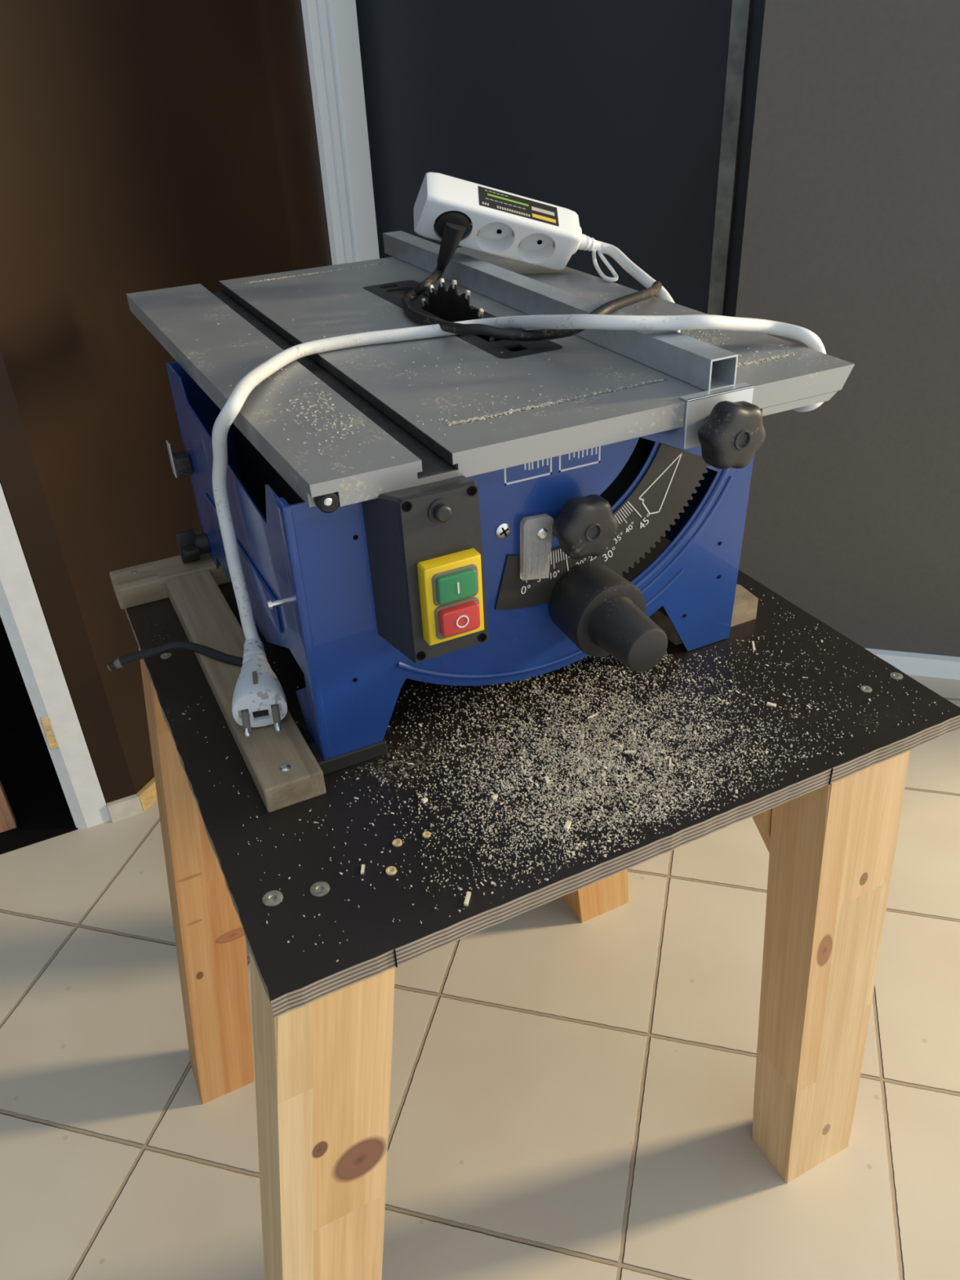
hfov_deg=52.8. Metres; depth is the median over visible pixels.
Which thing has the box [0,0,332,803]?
door
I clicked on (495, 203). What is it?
print
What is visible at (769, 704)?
wood splinter
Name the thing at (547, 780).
wood splinter
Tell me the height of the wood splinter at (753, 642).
0.001 m
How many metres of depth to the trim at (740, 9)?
1.25 m
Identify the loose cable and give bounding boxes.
[106,640,243,671]
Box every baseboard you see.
[106,794,143,822]
[136,777,157,812]
[865,648,959,679]
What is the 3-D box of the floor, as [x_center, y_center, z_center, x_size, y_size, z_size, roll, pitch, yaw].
[0.106,0.384,0.942,3.800,0.020,2.800,-17,35,-21]
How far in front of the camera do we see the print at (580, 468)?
0.54 m
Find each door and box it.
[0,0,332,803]
[355,0,765,316]
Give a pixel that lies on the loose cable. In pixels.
(121, 662)
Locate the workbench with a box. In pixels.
[109,535,959,1279]
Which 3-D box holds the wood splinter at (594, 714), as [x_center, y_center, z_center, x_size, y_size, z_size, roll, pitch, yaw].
[0.070,0.047,0.599,0.008,0.001,0.001,-20,36,-26]
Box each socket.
[476,222,514,239]
[518,233,555,249]
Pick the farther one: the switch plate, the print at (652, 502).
the print at (652, 502)
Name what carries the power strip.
on the saw
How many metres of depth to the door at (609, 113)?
1.33 m
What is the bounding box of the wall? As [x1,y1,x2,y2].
[735,0,959,657]
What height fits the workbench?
0.475 m
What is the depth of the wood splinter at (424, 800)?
0.54 m
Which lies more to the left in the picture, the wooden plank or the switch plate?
the wooden plank
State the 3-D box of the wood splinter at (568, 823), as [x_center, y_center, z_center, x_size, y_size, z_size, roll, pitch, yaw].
[0.047,0.099,0.517,0.003,0.002,0.006,11,35,21]
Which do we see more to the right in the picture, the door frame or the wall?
the wall
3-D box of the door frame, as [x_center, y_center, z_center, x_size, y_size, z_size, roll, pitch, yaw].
[-0.534,-0.578,0.719,0.044,1.900,0.037,-17,35,-21]
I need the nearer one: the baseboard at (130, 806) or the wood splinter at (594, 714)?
the wood splinter at (594, 714)
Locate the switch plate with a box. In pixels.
[417,547,484,645]
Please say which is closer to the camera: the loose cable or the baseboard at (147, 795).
the loose cable
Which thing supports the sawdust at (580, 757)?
on the workbench
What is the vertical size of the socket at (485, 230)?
0.026 m
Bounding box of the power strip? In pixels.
[212,172,826,738]
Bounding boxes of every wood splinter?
[360,864,364,874]
[421,797,427,803]
[463,891,471,906]
[491,793,497,799]
[544,776,550,784]
[564,820,571,830]
[587,712,597,719]
[624,750,635,753]
[751,640,755,651]
[766,702,776,707]
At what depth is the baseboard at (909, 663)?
1.40 m
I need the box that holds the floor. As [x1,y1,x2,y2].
[0,674,959,1279]
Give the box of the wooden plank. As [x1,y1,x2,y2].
[0,781,16,832]
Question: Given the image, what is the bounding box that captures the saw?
[126,210,854,774]
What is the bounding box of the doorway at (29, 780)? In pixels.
[0,615,78,854]
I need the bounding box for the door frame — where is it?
[0,480,111,828]
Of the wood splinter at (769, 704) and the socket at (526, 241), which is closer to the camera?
the wood splinter at (769, 704)
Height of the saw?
0.250 m
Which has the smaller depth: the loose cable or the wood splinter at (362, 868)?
the wood splinter at (362, 868)
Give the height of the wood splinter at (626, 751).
0.001 m
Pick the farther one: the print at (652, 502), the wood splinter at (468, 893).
the print at (652, 502)
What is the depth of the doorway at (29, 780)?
1.31 m
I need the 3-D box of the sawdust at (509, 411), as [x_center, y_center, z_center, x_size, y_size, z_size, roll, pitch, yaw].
[-0.037,-0.234,0.710,0.352,0.001,0.473,-17,35,-21]
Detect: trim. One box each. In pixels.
[301,0,379,265]
[707,0,751,315]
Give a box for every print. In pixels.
[482,190,529,217]
[503,445,600,485]
[520,453,682,594]
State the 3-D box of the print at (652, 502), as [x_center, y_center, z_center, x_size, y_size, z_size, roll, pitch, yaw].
[0.072,-0.068,0.569,0.110,0.065,0.001,-17,35,-21]
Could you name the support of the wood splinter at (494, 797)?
on the workbench
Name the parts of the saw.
clip lever, panel, panel, switch lid, saw blade, panel, power cord, tilt lock knob, crank handle, panel, fence knob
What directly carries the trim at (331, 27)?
attached to the door at (145, 145)
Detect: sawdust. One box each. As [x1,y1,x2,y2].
[182,588,949,961]
[195,263,807,457]

